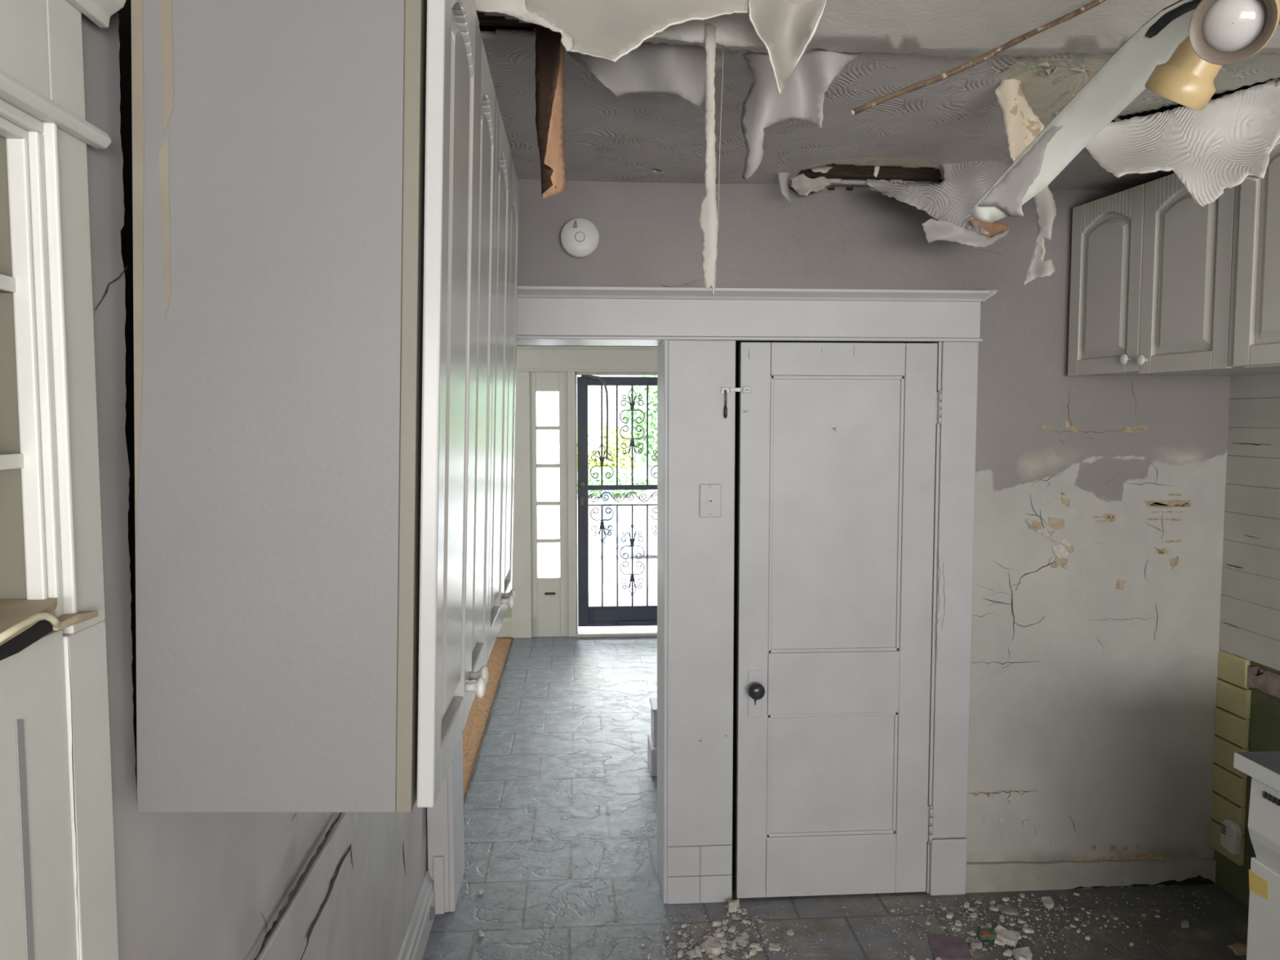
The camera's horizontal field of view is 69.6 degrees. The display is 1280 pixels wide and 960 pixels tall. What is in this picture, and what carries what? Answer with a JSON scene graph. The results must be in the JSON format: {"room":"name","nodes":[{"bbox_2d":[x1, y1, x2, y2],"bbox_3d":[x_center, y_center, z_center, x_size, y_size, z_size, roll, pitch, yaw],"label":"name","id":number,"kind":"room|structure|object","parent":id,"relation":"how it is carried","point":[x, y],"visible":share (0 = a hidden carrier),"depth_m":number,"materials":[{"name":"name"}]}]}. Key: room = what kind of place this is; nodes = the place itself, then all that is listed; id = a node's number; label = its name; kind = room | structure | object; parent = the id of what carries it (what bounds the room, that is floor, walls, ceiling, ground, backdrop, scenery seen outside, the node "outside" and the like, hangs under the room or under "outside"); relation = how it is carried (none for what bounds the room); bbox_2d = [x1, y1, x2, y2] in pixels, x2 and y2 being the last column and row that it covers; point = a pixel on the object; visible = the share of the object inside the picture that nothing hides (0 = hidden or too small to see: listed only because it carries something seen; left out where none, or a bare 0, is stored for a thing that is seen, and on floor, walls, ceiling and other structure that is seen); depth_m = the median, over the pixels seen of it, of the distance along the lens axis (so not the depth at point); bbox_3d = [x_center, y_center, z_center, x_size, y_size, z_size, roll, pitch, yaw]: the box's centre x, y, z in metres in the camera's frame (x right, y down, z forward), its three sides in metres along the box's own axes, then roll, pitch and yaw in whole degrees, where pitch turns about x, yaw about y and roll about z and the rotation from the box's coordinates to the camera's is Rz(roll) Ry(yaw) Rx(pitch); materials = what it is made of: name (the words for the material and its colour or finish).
{"room":"damaged room","nodes":[
{"label":"damaged room","id":0,"kind":"room"},
{"bbox_2d":[118,0,137,788],"bbox_3d":[-0.808,0.213,2.120,0.110,2.750,2.380,0,4,-4],"label":"wall","id":1,"kind":"structure","parent":0,"point":[125,13],"depth_m":1.25,"materials":[{"name":"grey paint"}]},
{"bbox_2d":[81,11,427,959],"bbox_3d":[-0.532,0.443,0.200,0.040,2.550,5.810,0,4,-4],"label":"wall","id":2,"kind":"structure","parent":0,"point":[190,886],"depth_m":1.17,"materials":[{"name":"grey paint"}]},
{"bbox_2d":[248,812,371,959],"bbox_3d":[-0.571,0.843,0.937,0.018,0.108,4.300,0,4,-4],"label":"trim","id":3,"kind":"structure","parent":2,"relation":"attached to","point":[288,937],"depth_m":1.72,"materials":[{"name":"white wood"}]},
{"bbox_2d":[130,0,519,812],"bbox_3d":[-0.429,-0.172,1.644,0.362,1.028,1.266,0,4,-4],"label":"upper cabinet","id":4,"kind":"object","parent":2,"relation":"attached to","point":[326,193],"visible":1,"depth_m":1.02,"materials":[{"name":"laminate"}]},
{"bbox_2d":[396,871,435,959],"bbox_3d":[-0.568,1.539,1.035,0.031,0.149,4.200,0,4,-4],"label":"baseboard","id":5,"kind":"structure","parent":2,"relation":"attached to","point":[415,941],"depth_m":2.88,"materials":[{"name":"white paint"}]},
{"bbox_2d":[426,732,464,914],"bbox_3d":[-0.685,0.491,3.198,0.088,1.950,0.287,0,4,-4],"label":"trim","id":6,"kind":"structure","parent":2,"relation":"attached to","point":[445,820],"depth_m":3.12,"materials":[{"name":"white paint"}]},
{"bbox_2d":[498,345,598,637],"bbox_3d":[-0.678,-0.097,7.100,6.600,2.800,0.140,0,4,-4],"label":"wall","id":7,"kind":"structure","parent":0,"point":[508,612],"depth_m":7.08,"materials":[{"name":"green paint"}]},
{"bbox_2d":[497,617,511,637],"bbox_3d":[-2.426,1.139,6.986,2.885,0.148,0.018,0,4,-4],"label":"baseboard","id":8,"kind":"structure","parent":7,"relation":"attached to","point":[505,629],"depth_m":7.07,"materials":[{"name":"beige paint"}]},
{"bbox_2d":[511,371,576,638],"bbox_3d":[-0.740,0.193,7.039,0.495,2.030,0.112,0,4,-4],"label":"trim","id":9,"kind":"structure","parent":7,"relation":"attached to","point":[521,617],"depth_m":7.00,"materials":[{"name":"beige paint"}]},
{"bbox_2d":[529,371,568,636],"bbox_3d":[-0.693,0.192,7.045,0.284,2.030,0.086,0,4,-4],"label":"window","id":10,"kind":"structure","parent":7,"relation":"in","point":[549,594],"depth_m":7.02,"materials":[{"name":"beige paint"}]},
{"bbox_2d":[515,345,657,372],"bbox_3d":[-0.183,-0.918,6.993,1.700,0.192,0.130,0,4,-4],"label":"trim","id":11,"kind":"structure","parent":7,"relation":"attached to","point":[529,358],"depth_m":6.94,"materials":[{"name":"beige paint"}]},
{"bbox_2d":[574,371,657,637],"bbox_3d":[-0.013,0.186,7.139,0.972,2.030,0.230,0,4,-4],"label":"trim","id":12,"kind":"structure","parent":7,"relation":"attached to","point":[616,631],"depth_m":7.07,"materials":[{"name":"paint"}]},
{"bbox_2d":[577,377,657,626],"bbox_3d":[-0.027,0.175,7.117,0.911,1.935,0.080,0,4,-4],"label":"door","id":13,"kind":"structure","parent":7,"relation":"in","point":[644,615],"depth_m":7.12,"materials":[{"name":"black metal"}]},
{"bbox_2d":[581,374,608,459],"bbox_3d":[-0.344,-0.480,7.026,0.208,0.647,0.018,0,4,-4],"label":"strip","id":14,"kind":"object","parent":13,"relation":"attached to","point":[582,375],"visible":1,"depth_m":7.02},
{"bbox_2d":[576,375,657,484],"bbox_3d":[-0.578,-2.175,37.987,4.688,7.400,4.600,0,4,-4],"label":"sky","id":15,"kind":"structure","parent":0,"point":[593,391],"depth_m":35.87,"materials":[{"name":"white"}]},
{"bbox_2d":[426,177,1230,870],"bbox_3d":[0.712,0.120,3.286,3.142,2.720,0.270,0,4,-3],"label":"wall","id":16,"kind":"structure","parent":0,"point":[1099,517],"depth_m":3.22,"materials":[{"name":"paint"}]},
{"bbox_2d":[463,637,512,804],"bbox_3d":[-0.856,1.352,5.252,0.010,0.056,3.710,0,4,-4],"label":"trim","id":17,"kind":"structure","parent":16,"relation":"attached to","point":[504,665],"depth_m":4.95,"materials":[{"name":"brown wood"}]},
{"bbox_2d":[560,217,599,257],"bbox_3d":[-0.197,-0.793,3.014,0.128,0.128,0.046,0,4,-4],"label":"smoke detector","id":18,"kind":"object","parent":16,"relation":"attached to","point":[580,237],"visible":1,"depth_m":3.00,"materials":[{"name":"white plastic"}]},
{"bbox_2d":[516,339,662,346],"bbox_3d":[-0.285,-0.494,3.170,0.740,0.040,0.265,0,4,-4],"label":"trim","id":19,"kind":"structure","parent":16,"relation":"attached to","point":[519,342],"depth_m":3.17,"materials":[{"name":"white paint"}]},
{"bbox_2d":[657,339,735,904],"bbox_3d":[0.192,0.487,3.262,0.239,1.950,0.276,0,4,-4],"label":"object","id":20,"kind":"structure","parent":16,"relation":"attached to","point":[695,442],"depth_m":3.13,"materials":[{"name":"white paint"}]},
{"bbox_2d":[699,484,721,517],"bbox_3d":[0.237,0.070,3.094,0.074,0.112,0.011,0,4,-4],"label":"phone jack","id":21,"kind":"object","parent":16,"relation":"attached to","point":[710,495],"visible":1,"depth_m":3.09,"materials":[{"name":"white paint"}]},
{"bbox_2d":[720,386,740,417],"bbox_3d":[0.304,-0.259,3.073,0.066,0.104,0.017,0,4,-4],"label":"sliding latch","id":22,"kind":"object","parent":16,"relation":"attached to","point":[724,390],"visible":1,"depth_m":3.07,"materials":[{"name":"metal"}]},
{"bbox_2d":[516,285,998,342],"bbox_3d":[0.236,-0.550,3.063,1.926,0.169,0.082,0,4,-4],"label":"trim","id":23,"kind":"structure","parent":16,"relation":"attached to","point":[544,313],"depth_m":3.06,"materials":[{"name":"white paint"}]},
{"bbox_2d":[735,342,942,897],"bbox_3d":[0.682,0.498,3.154,0.690,1.926,0.094,0,4,-4],"label":"door","id":24,"kind":"structure","parent":16,"relation":"in","point":[837,451],"depth_m":3.17,"materials":[{"name":"white paint"}]},
{"bbox_2d":[925,341,978,895],"bbox_3d":[1.076,0.490,3.289,0.137,1.940,0.221,0,4,-4],"label":"trim","id":25,"kind":"structure","parent":16,"relation":"attached to","point":[957,361],"depth_m":3.19,"materials":[{"name":"white paint"}]},
{"bbox_2d":[965,857,1216,893],"bbox_3d":[1.614,1.410,3.298,0.930,0.103,0.020,0,4,-4],"label":"baseboard","id":26,"kind":"structure","parent":16,"relation":"attached to","point":[997,876],"depth_m":3.29,"materials":[{"name":"white paint"}]},
{"bbox_2d":[422,635,1248,959],"bbox_3d":[-0.380,1.567,2.325,6.361,0.080,9.870,0,4,-4],"label":"floor","id":27,"kind":"structure","parent":0,"point":[560,806],"depth_m":3.28,"materials":[{"name":"tile"}]},
{"bbox_2d":[0,0,126,959],"bbox_3d":[-0.690,0.429,0.334,0.420,2.460,1.400,0,4,-4],"label":"tall cabinet","id":28,"kind":"object","parent":27,"relation":"on","point":[58,901],"visible":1,"depth_m":0.90,"materials":[{"name":"white paint"}]},
{"bbox_2d":[0,289,13,293],"bbox_3d":[-0.721,-0.146,0.308,0.320,0.012,1.129,0,4,-4],"label":"shelf","id":29,"kind":"object","parent":28,"relation":"attached to","point":[1,291],"depth_m":0.87,"materials":[{"name":"paint"}]},
{"bbox_2d":[647,697,657,776],"bbox_3d":[0.152,1.228,4.422,0.215,0.315,0.220,0,4,-4],"label":"trim","id":30,"kind":"structure","parent":27,"relation":"on","point":[651,738],"depth_m":4.35,"materials":[{"name":"white paint"}]},
{"bbox_2d":[677,950,683,958],"bbox_3d":[0.125,1.483,2.878,0.025,0.014,0.018,-2,4,-26],"label":"chunk","id":31,"kind":"object","parent":27,"relation":"on","point":[680,953],"visible":1,"depth_m":2.87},
{"bbox_2d":[677,942,686,948],"bbox_3d":[0.134,1.484,2.936,0.030,0.004,0.030,0,4,-6],"label":"chunk","id":32,"kind":"object","parent":27,"relation":"on","point":[680,944],"visible":1,"depth_m":2.93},
{"bbox_2d":[689,949,702,957],"bbox_3d":[0.175,1.486,2.891,0.040,0.005,0.040,-1,4,-8],"label":"chunk","id":33,"kind":"object","parent":27,"relation":"on","point":[693,954],"visible":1,"depth_m":2.88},
{"bbox_2d":[694,946,702,955],"bbox_3d":[0.183,1.480,2.892,0.023,0.017,0.031,1,4,11],"label":"chunk","id":34,"kind":"object","parent":33,"relation":"on","point":[697,949],"visible":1,"depth_m":2.88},
{"bbox_2d":[702,935,713,942],"bbox_3d":[0.220,1.476,2.957,0.022,0.017,0.030,-4,5,-44],"label":"chunk","id":35,"kind":"object","parent":27,"relation":"on","point":[704,938],"visible":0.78,"depth_m":2.95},
{"bbox_2d":[700,938,721,955],"bbox_3d":[0.228,1.475,2.910,0.046,0.024,0.068,-4,5,-43],"label":"chunk","id":36,"kind":"object","parent":27,"relation":"on","point":[708,944],"visible":1,"depth_m":2.90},
{"bbox_2d":[712,920,721,927],"bbox_3d":[0.255,1.470,3.049,0.027,0.015,0.020,2,4,22],"label":"chunk","id":37,"kind":"object","parent":27,"relation":"on","point":[715,923],"visible":1,"depth_m":3.04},
{"bbox_2d":[714,936,725,942],"bbox_3d":[0.260,1.481,2.971,0.035,0.005,0.035,-1,4,-15],"label":"chunk","id":38,"kind":"object","parent":27,"relation":"on","point":[717,939],"visible":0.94,"depth_m":2.97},
{"bbox_2d":[716,932,724,937],"bbox_3d":[0.261,1.475,2.985,0.026,0.014,0.019,1,4,12],"label":"chunk","id":39,"kind":"object","parent":27,"relation":"on","point":[718,934],"visible":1,"depth_m":2.98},
{"bbox_2d":[727,898,739,912],"bbox_3d":[0.322,1.454,3.147,0.044,0.035,0.037,0,4,-4],"label":"chunk","id":40,"kind":"object","parent":27,"relation":"on","point":[732,905],"visible":1,"depth_m":3.13,"materials":[{"name":"white concrete"}]},
{"bbox_2d":[749,948,756,955],"bbox_3d":[0.354,1.482,2.888,0.027,0.015,0.020,0,4,-4],"label":"chunk","id":41,"kind":"object","parent":27,"relation":"on","point":[753,952],"visible":1,"depth_m":2.88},
{"bbox_2d":[750,942,759,949],"bbox_3d":[0.364,1.478,2.915,0.031,0.017,0.023,1,4,10],"label":"chunk","id":42,"kind":"object","parent":27,"relation":"on","point":[755,945],"visible":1,"depth_m":2.91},
{"bbox_2d":[768,942,781,951],"bbox_3d":[0.429,1.484,2.925,0.039,0.005,0.039,1,4,10],"label":"chunk","id":43,"kind":"object","parent":27,"relation":"on","point":[771,947],"visible":1,"depth_m":2.92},
{"bbox_2d":[786,928,793,935],"bbox_3d":[0.493,1.477,3.007,0.023,0.009,0.030,3,5,41],"label":"chunk","id":44,"kind":"object","parent":27,"relation":"on","point":[789,932],"visible":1,"depth_m":3.00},
{"bbox_2d":[447,889,1209,959],"bbox_3d":[0.699,1.491,2.833,2.632,0.004,0.726,0,4,-4],"label":"crumbs","id":45,"kind":"object","parent":27,"relation":"on","point":[929,901],"visible":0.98,"depth_m":3.03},
{"bbox_2d":[946,912,953,918],"bbox_3d":[1.046,1.469,3.106,0.025,0.011,0.028,1,4,14],"label":"chunk","id":46,"kind":"object","parent":27,"relation":"on","point":[949,915],"visible":1,"depth_m":3.10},
{"bbox_2d":[928,934,973,959],"bbox_3d":[0.982,1.484,2.917,0.120,0.003,0.133,0,4,6],"label":"tile","id":47,"kind":"object","parent":27,"relation":"on","point":[944,947],"visible":1,"depth_m":2.91,"materials":[{"name":"tile"}]},
{"bbox_2d":[955,920,961,926],"bbox_3d":[1.058,1.472,3.058,0.022,0.010,0.025,1,4,19],"label":"chunk","id":48,"kind":"object","parent":27,"relation":"on","point":[957,922],"visible":1,"depth_m":3.05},
{"bbox_2d":[969,912,977,918],"bbox_3d":[1.127,1.469,3.107,0.026,0.010,0.023,-1,4,-16],"label":"chunk","id":49,"kind":"object","parent":27,"relation":"on","point":[973,915],"visible":1,"depth_m":3.10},
{"bbox_2d":[969,938,982,949],"bbox_3d":[1.067,1.475,2.926,0.037,0.023,0.024,0,4,-4],"label":"chunk","id":50,"kind":"object","parent":27,"relation":"on","point":[975,944],"visible":1,"depth_m":2.92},
{"bbox_2d":[977,928,996,940],"bbox_3d":[1.123,1.472,2.982,0.059,0.021,0.049,0,4,-4],"label":"packet","id":51,"kind":"object","parent":27,"relation":"on","point":[984,934],"visible":1,"depth_m":2.97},
{"bbox_2d":[990,906,998,911],"bbox_3d":[1.212,1.466,3.150,0.023,0.010,0.026,-1,4,-21],"label":"chunk","id":52,"kind":"object","parent":27,"relation":"on","point":[992,908],"visible":1,"depth_m":3.14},
{"bbox_2d":[993,937,1004,946],"bbox_3d":[1.151,1.479,2.948,0.031,0.012,0.028,1,4,12],"label":"chunk","id":53,"kind":"object","parent":27,"relation":"on","point":[997,941],"visible":1,"depth_m":2.94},
{"bbox_2d":[993,924,1017,946],"bbox_3d":[1.180,1.471,2.974,0.084,0.024,0.067,3,5,37],"label":"chunk","id":54,"kind":"object","parent":27,"relation":"on","point":[1008,937],"visible":0.95,"depth_m":2.96,"materials":[{"name":"white concrete"}]},
{"bbox_2d":[995,904,1018,915],"bbox_3d":[1.253,1.465,3.139,0.065,0.013,0.045,1,4,9],"label":"chunk","id":55,"kind":"object","parent":27,"relation":"on","point":[1005,909],"visible":1,"depth_m":3.13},
{"bbox_2d":[1003,949,1013,956],"bbox_3d":[1.155,1.483,2.887,0.025,0.011,0.028,3,5,35],"label":"chunk","id":56,"kind":"object","parent":27,"relation":"on","point":[1008,953],"visible":1,"depth_m":2.88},
{"bbox_2d":[1014,931,1022,939],"bbox_3d":[1.226,1.477,2.985,0.026,0.011,0.028,-2,4,-22],"label":"chunk","id":57,"kind":"object","parent":27,"relation":"on","point":[1018,935],"visible":0.98,"depth_m":2.98,"materials":[{"name":"white concrete"}]},
{"bbox_2d":[1012,946,1032,959],"bbox_3d":[1.201,1.482,2.876,0.069,0.015,0.071,0,4,-4],"label":"chunk","id":58,"kind":"object","parent":27,"relation":"on","point":[1024,953],"visible":1,"depth_m":2.87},
{"bbox_2d":[1022,926,1034,933],"bbox_3d":[1.272,1.474,3.015,0.030,0.012,0.027,-1,4,-14],"label":"chunk","id":59,"kind":"object","parent":27,"relation":"on","point":[1026,930],"visible":1,"depth_m":3.01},
{"bbox_2d":[1040,896,1053,908],"bbox_3d":[1.415,1.462,3.186,0.047,0.014,0.062,0,4,-4],"label":"chunk","id":60,"kind":"object","parent":27,"relation":"on","point":[1047,901],"visible":1,"depth_m":3.18,"materials":[{"name":"white concrete"}]},
{"bbox_2d":[1181,920,1189,928],"bbox_3d":[1.806,1.471,3.047,0.022,0.014,0.042,3,5,39],"label":"chunk","id":61,"kind":"object","parent":27,"relation":"on","point":[1184,924],"visible":1,"depth_m":3.04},
{"bbox_2d":[1227,942,1247,955],"bbox_3d":[1.903,1.483,2.916,0.077,0.008,0.069,0,4,-4],"label":"scrap","id":62,"kind":"object","parent":27,"relation":"on","point":[1239,949],"visible":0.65,"depth_m":2.91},
{"bbox_2d":[1246,777,1279,959],"bbox_3d":[1.742,1.125,1.881,0.642,0.862,0.590,0,4,-4],"label":"dishwasher","id":63,"kind":"object","parent":27,"relation":"on","point":[1264,816],"visible":0.83,"depth_m":2.09,"materials":[{"name":"white plastic"}]},
{"bbox_2d":[1233,751,1279,791],"bbox_3d":[1.783,0.680,1.714,0.739,0.037,0.912,0,4,-4],"label":"countertop","id":64,"kind":"structure","parent":63,"relation":"on","point":[1264,766],"depth_m":2.08,"materials":[{"name":"white"}]},
{"bbox_2d":[476,0,1279,190],"bbox_3d":[0.675,-0.890,0.192,3.620,0.229,5.810,0,4,-4],"label":"ceiling","id":65,"kind":"structure","parent":0,"point":[642,137],"depth_m":2.25,"materials":[{"name":"white paint"}]},
{"bbox_2d":[473,0,573,52],"bbox_3d":[-0.203,-0.793,1.560,0.177,0.123,0.025,0,4,-5],"label":"peel","id":66,"kind":"object","parent":65,"relation":"hanging from","point":[516,8],"visible":0.95,"depth_m":1.56,"materials":[{"name":"paint"}]},
{"bbox_2d":[534,24,565,198],"bbox_3d":[-0.177,-0.739,1.844,0.054,0.366,0.083,-1,4,-15],"label":"strip","id":67,"kind":"object","parent":65,"relation":"hanging from","point":[549,50],"visible":0.98,"depth_m":1.84,"materials":[{"name":"brown wood"}]},
{"bbox_2d":[524,0,748,62],"bbox_3d":[-0.051,-0.820,1.603,0.503,0.217,0.108,0,4,-4],"label":"peel","id":68,"kind":"object","parent":65,"relation":"hanging from","point":[610,30],"visible":0.91,"depth_m":1.59,"materials":[{"name":"white paint"}]},
{"bbox_2d":[567,41,738,106],"bbox_3d":[0.027,-0.861,1.939,0.366,0.113,0.104,0,4,-4],"label":"peel","id":69,"kind":"object","parent":65,"relation":"hanging from","point":[650,68],"visible":0.78,"depth_m":1.93,"materials":[{"name":"grey paint"}]},
{"bbox_2d":[698,22,718,296],"bbox_3d":[0.136,-0.619,1.791,0.038,0.512,0.046,0,4,-4],"label":"peeling paint","id":70,"kind":"object","parent":65,"relation":"hanging from","point":[708,221],"visible":1,"depth_m":1.79,"materials":[{"name":"paint"}]},
{"bbox_2d":[653,13,765,48],"bbox_3d":[0.133,-0.864,1.759,0.228,0.058,0.041,0,4,-4],"label":"peel","id":71,"kind":"object","parent":65,"relation":"attached to","point":[733,29],"visible":0.78,"depth_m":1.76,"materials":[{"name":"white paint"}]},
{"bbox_2d":[715,44,723,212],"bbox_3d":[0.155,-0.676,1.811,0.018,0.366,0.006,0,4,-4],"label":"thread","id":72,"kind":"object","parent":65,"relation":"hanging from","point":[722,45],"visible":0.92,"depth_m":1.81},
{"bbox_2d":[777,172,791,204],"bbox_3d":[0.461,-0.938,2.928,0.048,0.112,0.010,-1,4,-17],"label":"peel","id":73,"kind":"object","parent":65,"relation":"attached to","point":[783,176],"visible":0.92,"depth_m":2.92,"materials":[{"name":"grey paint"}]},
{"bbox_2d":[747,0,826,93],"bbox_3d":[0.271,-0.827,1.680,0.194,0.255,0.074,-1,4,-20],"label":"peel","id":74,"kind":"object","parent":65,"relation":"hanging from","point":[785,29],"visible":1,"depth_m":1.68,"materials":[{"name":"white paint"}]},
{"bbox_2d":[741,48,862,180],"bbox_3d":[0.344,-0.790,1.970,0.265,0.275,0.100,0,4,-4],"label":"peel","id":75,"kind":"object","parent":65,"relation":"hanging from","point":[802,97],"visible":0.79,"depth_m":1.95,"materials":[{"name":"grey paint"}]},
{"bbox_2d":[790,173,831,196],"bbox_3d":[0.559,-0.961,3.010,0.143,0.074,0.045,0,4,-4],"label":"peel","id":76,"kind":"object","parent":65,"relation":"attached to","point":[802,184],"visible":1,"depth_m":3.00,"materials":[{"name":"paint"}]},
{"bbox_2d":[811,165,832,173],"bbox_3d":[0.578,-1.013,2.959,0.084,0.059,0.030,0,4,-4],"label":"peel","id":77,"kind":"object","parent":65,"relation":"attached to","point":[824,169],"visible":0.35,"depth_m":2.95,"materials":[{"name":"paint"}]},
{"bbox_2d":[873,165,879,177],"bbox_3d":[0.745,-0.979,2.892,0.027,0.058,0.010,-2,4,-30],"label":"peel","id":78,"kind":"object","parent":65,"relation":"attached to","point":[876,167],"visible":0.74,"depth_m":2.89,"materials":[{"name":"white paint"}]},
{"bbox_2d":[868,186,886,195],"bbox_3d":[0.867,-0.917,2.980,0.261,0.077,0.048,0,4,-4],"label":"peel","id":79,"kind":"object","parent":65,"relation":"hanging from","point":[872,188],"visible":0.08,"depth_m":2.96,"materials":[{"name":"white paint"}]},
{"bbox_2d":[865,160,1011,234],"bbox_3d":[0.940,-0.883,2.793,0.489,0.286,0.111,0,4,-4],"label":"peel","id":80,"kind":"object","parent":65,"relation":"hanging from","point":[953,200],"visible":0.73,"depth_m":2.79,"materials":[{"name":"white paint"}]},
{"bbox_2d":[921,218,1009,247],"bbox_3d":[0.974,-0.736,2.755,0.281,0.082,0.042,0,4,-4],"label":"peel","id":81,"kind":"object","parent":80,"relation":"hanging from","point":[935,230],"visible":1,"depth_m":2.75,"materials":[{"name":"grey paint"}]},
{"bbox_2d":[969,219,1011,237],"bbox_3d":[1.065,-0.763,2.797,0.135,0.060,0.009,-1,4,-8],"label":"peel","id":82,"kind":"object","parent":80,"relation":"attached to","point":[994,228],"visible":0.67,"depth_m":2.80,"materials":[{"name":"brown paint"}]},
{"bbox_2d":[849,0,1106,115],"bbox_3d":[0.630,-0.772,1.641,0.532,0.265,0.011,-1,4,-9],"label":"rod","id":83,"kind":"object","parent":65,"relation":"hanging from","point":[1094,3],"visible":1,"depth_m":1.63,"materials":[{"name":"paint"}]},
{"bbox_2d":[995,79,1044,162],"bbox_3d":[0.885,-0.846,2.145,0.122,0.212,0.040,-1,4,-15],"label":"peel","id":84,"kind":"object","parent":65,"relation":"hanging from","point":[1022,126],"visible":0.91,"depth_m":2.15,"materials":[{"name":"paint"}]},
{"bbox_2d":[1023,185,1057,284],"bbox_3d":[1.103,-0.685,2.522,0.081,0.300,0.058,2,4,28],"label":"peel","id":85,"kind":"object","parent":65,"relation":"hanging from","point":[1045,205],"visible":0.84,"depth_m":2.52,"materials":[{"name":"paint"}]},
{"bbox_2d":[971,0,1279,222],"bbox_3d":[0.711,-0.678,1.375,0.258,0.412,0.829,0,4,-4],"label":"ceiling light fixture","id":86,"kind":"object","parent":65,"relation":"hanging from","point":[1178,55],"visible":1,"depth_m":1.32,"materials":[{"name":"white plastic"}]},
{"bbox_2d":[977,124,1064,217],"bbox_3d":[0.709,-0.553,1.673,0.060,0.123,0.206,-1,4,-19],"label":"peel","id":87,"kind":"object","parent":86,"relation":"on","point":[1007,195],"visible":1,"depth_m":1.69,"materials":[{"name":"white paint"}]},
{"bbox_2d":[1084,78,1279,207],"bbox_3d":[1.301,-0.807,2.251,0.501,0.304,0.106,3,5,33],"label":"peel","id":88,"kind":"object","parent":65,"relation":"hanging from","point":[1213,149],"visible":0.94,"depth_m":2.21,"materials":[{"name":"paint"}]},
{"bbox_2d":[1245,138,1279,181],"bbox_3d":[1.459,-0.765,2.151,0.111,0.143,0.050,0,4,-4],"label":"peel","id":89,"kind":"object","parent":88,"relation":"attached to","point":[1251,178],"visible":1,"depth_m":2.14,"materials":[{"name":"paint"}]},
{"bbox_2d":[1210,373,1279,907],"bbox_3d":[2.338,0.304,0.394,0.164,2.700,5.830,0,4,-4],"label":"wall","id":90,"kind":"structure","parent":0,"point":[1247,712],"depth_m":3.15,"materials":[{"name":"white tile"}]},
{"bbox_2d":[1067,173,1279,376],"bbox_3d":[1.786,-0.642,2.812,0.604,0.633,0.695,0,4,-4],"label":"upper cabinet","id":91,"kind":"object","parent":90,"relation":"attached to","point":[1153,277],"visible":0.79,"depth_m":2.76,"materials":[{"name":"wood"}]},
{"bbox_2d":[1220,819,1242,855],"bbox_3d":[2.056,1.241,3.203,0.032,0.109,0.074,0,4,-4],"label":"plug","id":92,"kind":"object","parent":90,"relation":"attached to","point":[1231,833],"visible":1,"depth_m":3.18,"materials":[{"name":"white plastic"}]},
{"bbox_2d":[1232,143,1279,368],"bbox_3d":[1.862,-0.601,2.239,0.528,0.630,0.446,0,4,-4],"label":"upper cabinet","id":93,"kind":"object","parent":90,"relation":"attached to","point":[1256,344],"visible":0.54,"depth_m":2.38,"materials":[{"name":"wood"}]},
{"label":"outside","id":94,"kind":"structure","parent":0,"visible":0},
{"bbox_2d":[577,583,657,627],"bbox_3d":[0.441,1.191,8.442,10.000,0.090,2.210,0,4,-4],"label":"floor","id":95,"kind":"structure","parent":94,"point":[594,590],"depth_m":8.89,"materials":[{"name":"concrete"}]},
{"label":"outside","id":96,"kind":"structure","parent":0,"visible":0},
{"bbox_2d":[537,488,657,554],"bbox_3d":[0.292,1.315,29.189,15.000,1.817,4.100,0,4,-4],"label":"bank","id":97,"kind":"object","parent":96,"point":[624,512],"depth_m":27.05,"materials":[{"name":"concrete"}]},
{"bbox_2d":[587,421,639,481],"bbox_3d":[-1.335,-0.741,29.515,2.652,2.360,1.921,0,4,-1],"label":"shrub","id":98,"kind":"object","parent":97,"relation":"on","point":[593,436],"visible":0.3,"depth_m":28.97,"materials":[{"name":"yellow plant"}]},
{"bbox_2d":[588,466,657,497],"bbox_3d":[-0.953,0.088,27.462,3.142,1.107,1.300,0,4,-4],"label":"bush","id":99,"kind":"object","parent":97,"relation":"on","point":[624,475],"visible":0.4,"depth_m":27.18,"materials":[{"name":"green plant"}]},
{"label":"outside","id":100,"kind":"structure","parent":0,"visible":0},
{"bbox_2d":[537,481,657,584],"bbox_3d":[2.659,0.975,35.102,70.000,1.500,50.600,0,4,-4],"label":"ground","id":101,"kind":"structure","parent":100,"point":[594,561],"depth_m":21.52,"materials":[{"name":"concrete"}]},
{"bbox_2d":[602,484,612,584],"bbox_3d":[-0.466,1.002,13.120,0.140,1.884,0.150,0,4,-4],"label":"post","id":102,"kind":"object","parent":101,"relation":"on","point":[607,546],"visible":0.5,"depth_m":13.04,"materials":[{"name":"white"}]},
{"bbox_2d":[588,505,657,559],"bbox_3d":[0.688,1.495,25.641,4.550,1.460,1.842,0,4,-4],"label":"parked car","id":103,"kind":"object","parent":101,"relation":"on","point":[639,517],"visible":0.26,"depth_m":24.81,"materials":[{"name":"white paint"}]},
{"bbox_2d":[621,375,657,468],"bbox_3d":[1.002,-1.001,30.074,3.178,6.123,3.030,3,5,38],"label":"leafy tree","id":104,"kind":"object","parent":101,"relation":"on","point":[640,390],"visible":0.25,"depth_m":29.49,"materials":[{"name":"green plant"}]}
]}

